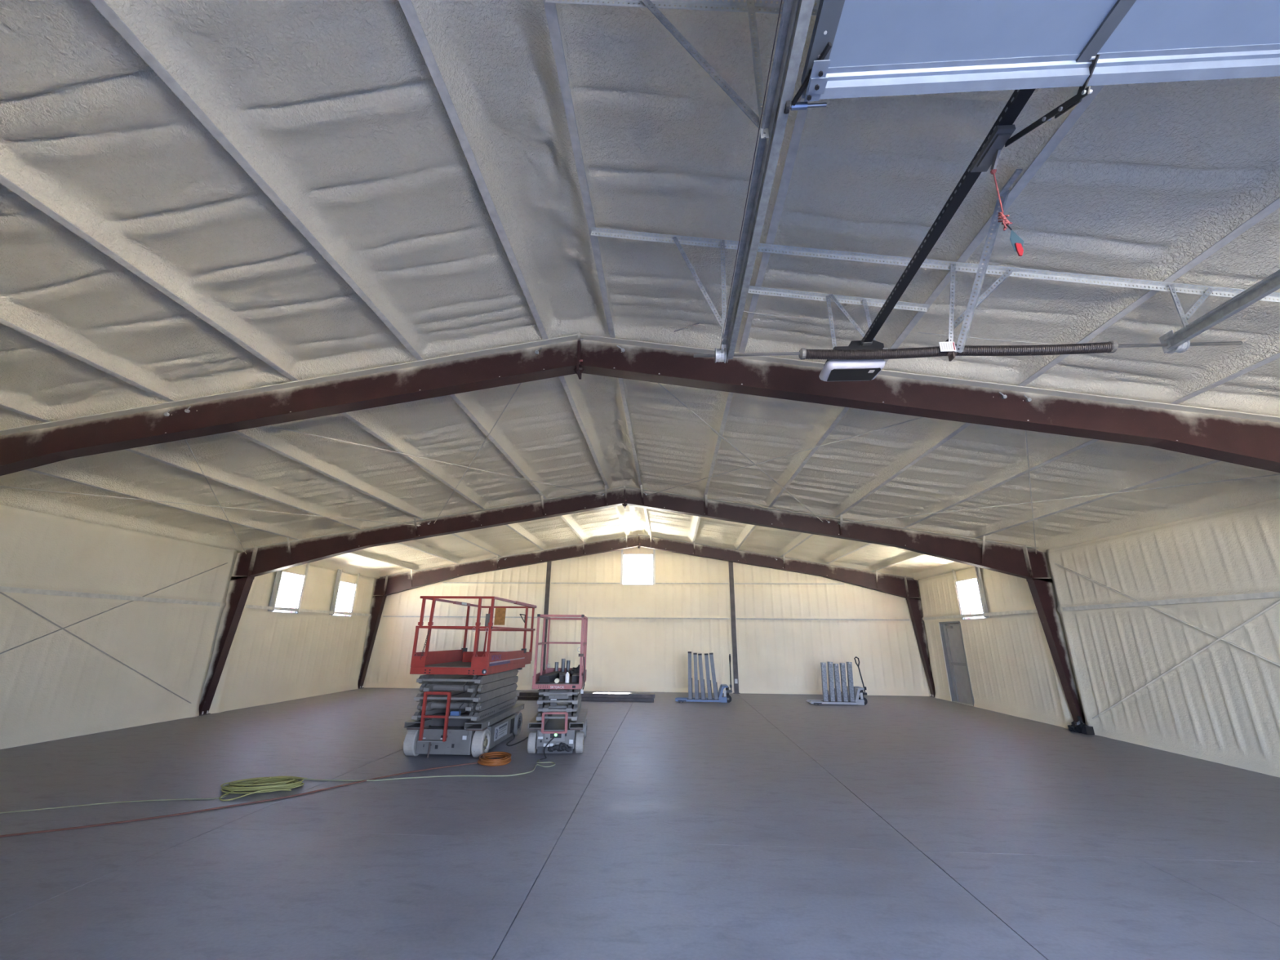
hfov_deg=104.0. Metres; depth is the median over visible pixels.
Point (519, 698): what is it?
steel beam
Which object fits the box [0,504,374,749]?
wall
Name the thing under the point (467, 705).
scissor lift
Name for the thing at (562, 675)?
box
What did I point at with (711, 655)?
steel post
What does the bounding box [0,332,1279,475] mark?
roof beam
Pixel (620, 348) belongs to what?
washer
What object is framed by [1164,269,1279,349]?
door track
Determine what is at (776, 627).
wall
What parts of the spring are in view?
bearing plate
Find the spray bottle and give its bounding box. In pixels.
[564,669,569,683]
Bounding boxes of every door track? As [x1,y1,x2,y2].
[720,0,814,359]
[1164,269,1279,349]
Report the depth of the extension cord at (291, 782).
5.82 m
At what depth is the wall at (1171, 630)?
8.52 m
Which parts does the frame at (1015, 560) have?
knee plate, ridge plate, knee plate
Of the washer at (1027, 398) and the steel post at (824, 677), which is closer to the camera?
the washer at (1027, 398)
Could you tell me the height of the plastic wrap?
0.330 m
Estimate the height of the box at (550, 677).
0.100 m
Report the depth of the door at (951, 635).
14.56 m
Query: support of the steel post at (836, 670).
on the jack at (861, 700)
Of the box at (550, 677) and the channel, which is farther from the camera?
the channel
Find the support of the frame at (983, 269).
hanging from the ceiling
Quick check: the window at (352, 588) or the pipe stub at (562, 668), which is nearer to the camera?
the pipe stub at (562, 668)
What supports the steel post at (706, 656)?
on the jack at (726, 699)
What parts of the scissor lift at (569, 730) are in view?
post, scissor arm, scissor arm, scissor arm, scissor arm, post, rail, scissor arm, scissor arm, post, charger panel, arm plate, platform frame, rail, rail, rail, scissor arm, scissor arm, scissor arm, scissor arm, scissor arm, scissor arm, scissor arm, scissor arm, post, post, post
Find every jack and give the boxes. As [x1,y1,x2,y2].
[675,653,732,702]
[805,656,867,705]
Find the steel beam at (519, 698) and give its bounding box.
[516,695,653,702]
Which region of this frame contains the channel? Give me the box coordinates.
[519,691,654,697]
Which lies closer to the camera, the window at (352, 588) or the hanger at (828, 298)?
the hanger at (828, 298)
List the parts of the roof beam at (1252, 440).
ridge plate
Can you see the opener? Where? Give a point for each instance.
(988, 154)
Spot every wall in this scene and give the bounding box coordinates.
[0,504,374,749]
[364,546,928,696]
[918,497,1279,777]
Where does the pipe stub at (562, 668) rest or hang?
on the scissor lift at (569, 730)
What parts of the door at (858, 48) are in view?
cable arm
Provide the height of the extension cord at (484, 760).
0.096 m
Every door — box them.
[783,0,1279,114]
[938,610,973,706]
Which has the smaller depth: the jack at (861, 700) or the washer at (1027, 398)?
the washer at (1027, 398)
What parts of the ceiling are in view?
brace rod, brace rod, brace rod, brace rod, brace rod, brace rod, brace rod, brace rod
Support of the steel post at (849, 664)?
on the jack at (861, 700)
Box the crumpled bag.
[568,664,579,676]
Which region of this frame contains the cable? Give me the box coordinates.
[506,729,528,746]
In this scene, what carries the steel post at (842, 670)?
on the jack at (861, 700)
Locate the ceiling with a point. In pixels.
(198, 197)
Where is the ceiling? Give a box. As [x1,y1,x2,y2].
[0,0,1279,580]
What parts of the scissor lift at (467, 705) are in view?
post, corner plate, scissor arm, scissor arm, scissor arm, post, scissor arm, scissor arm, gate chain, post, post, rail, scissor arm, scissor arm, scissor arm, scissor arm, scissor arm, rail, rail, rail, post, platform frame, scissor arm, scissor arm, scissor arm, scissor arm, post, scissor arm, post, post, corner plate, post, control panel, post, post, scissor arm, scissor arm, scissor arm, scissor arm, scissor arm, rail, rail, rail, rail, post, post, post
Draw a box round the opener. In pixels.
[818,53,1100,381]
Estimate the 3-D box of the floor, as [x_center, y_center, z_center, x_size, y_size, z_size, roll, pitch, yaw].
[-0.615,4.150,7.029,19.400,0.250,20.400,0,-17,3]
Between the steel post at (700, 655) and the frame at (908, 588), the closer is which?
the steel post at (700, 655)
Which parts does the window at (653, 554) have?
sill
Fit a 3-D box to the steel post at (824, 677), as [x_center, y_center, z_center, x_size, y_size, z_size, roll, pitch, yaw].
[5.070,5.565,13.798,0.176,1.001,0.176,0,-17,3]
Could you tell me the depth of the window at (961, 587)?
14.06 m
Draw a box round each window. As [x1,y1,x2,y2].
[267,563,309,613]
[328,568,359,617]
[620,549,655,585]
[951,566,989,619]
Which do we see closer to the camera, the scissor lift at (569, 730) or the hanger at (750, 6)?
the hanger at (750, 6)
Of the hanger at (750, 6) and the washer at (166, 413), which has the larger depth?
the washer at (166, 413)
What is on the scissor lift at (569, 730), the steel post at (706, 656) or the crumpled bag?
the crumpled bag
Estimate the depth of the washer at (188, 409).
6.05 m
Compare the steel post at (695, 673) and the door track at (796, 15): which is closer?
the door track at (796, 15)
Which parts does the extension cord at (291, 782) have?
cord, cord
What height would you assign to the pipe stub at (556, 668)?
0.250 m
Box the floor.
[0,687,1279,959]
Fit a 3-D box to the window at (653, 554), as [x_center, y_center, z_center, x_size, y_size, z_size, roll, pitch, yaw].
[-0.063,3.034,17.767,1.210,1.380,0.275,0,-17,3]
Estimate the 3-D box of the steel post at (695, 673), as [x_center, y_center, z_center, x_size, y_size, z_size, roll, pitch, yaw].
[1.579,5.507,14.073,0.152,1.216,0.152,0,-17,3]
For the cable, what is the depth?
8.52 m
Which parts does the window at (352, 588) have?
sash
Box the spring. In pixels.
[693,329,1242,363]
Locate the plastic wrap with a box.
[1067,715,1094,734]
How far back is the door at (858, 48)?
1.89 m
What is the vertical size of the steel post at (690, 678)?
1.251 m
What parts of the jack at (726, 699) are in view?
head frame, handle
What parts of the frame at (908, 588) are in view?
knee plate, knee plate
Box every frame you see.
[199,484,1085,724]
[357,533,935,697]
[591,168,1279,352]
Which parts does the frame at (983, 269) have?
loose rod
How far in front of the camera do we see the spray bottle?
8.08 m
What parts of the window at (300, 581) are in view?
sill, sash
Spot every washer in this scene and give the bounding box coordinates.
[164,409,169,416]
[184,406,191,413]
[616,345,625,352]
[999,391,1007,399]
[1023,395,1031,402]
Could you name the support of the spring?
attached to the frame at (983, 269)
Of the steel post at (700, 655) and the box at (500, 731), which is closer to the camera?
the box at (500, 731)
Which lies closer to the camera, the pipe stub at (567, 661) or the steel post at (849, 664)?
the pipe stub at (567, 661)
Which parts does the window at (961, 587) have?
sash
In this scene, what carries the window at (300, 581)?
in the wall at (103, 628)
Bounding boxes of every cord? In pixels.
[0,751,511,837]
[0,759,555,813]
[539,736,555,759]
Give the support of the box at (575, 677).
on the scissor lift at (569, 730)
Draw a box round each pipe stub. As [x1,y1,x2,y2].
[554,662,558,671]
[560,658,564,671]
[565,660,570,675]
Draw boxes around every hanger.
[545,0,820,145]
[747,285,929,349]
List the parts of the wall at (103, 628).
brace rod, brace rod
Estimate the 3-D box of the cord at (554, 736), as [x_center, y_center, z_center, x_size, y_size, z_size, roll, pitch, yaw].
[-1.417,4.031,7.530,0.109,0.260,0.364,-5,-18,18]
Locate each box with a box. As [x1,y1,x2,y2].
[539,671,562,682]
[558,671,565,681]
[572,672,579,682]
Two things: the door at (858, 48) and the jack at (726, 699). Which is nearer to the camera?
the door at (858, 48)
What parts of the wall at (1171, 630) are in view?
brace rod, brace rod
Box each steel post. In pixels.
[687,651,693,699]
[693,653,699,699]
[697,653,706,699]
[704,653,712,699]
[709,653,718,699]
[820,662,830,702]
[827,662,836,702]
[833,663,843,702]
[839,662,848,702]
[846,662,855,702]
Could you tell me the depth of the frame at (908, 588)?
17.44 m
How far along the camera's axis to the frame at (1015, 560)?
11.75 m
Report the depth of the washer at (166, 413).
6.04 m
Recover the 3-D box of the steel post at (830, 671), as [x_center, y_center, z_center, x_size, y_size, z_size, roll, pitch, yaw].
[5.253,5.554,13.791,0.183,1.021,0.176,0,-17,3]
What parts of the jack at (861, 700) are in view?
head frame, handle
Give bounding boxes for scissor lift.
[403,595,537,757]
[527,613,587,753]

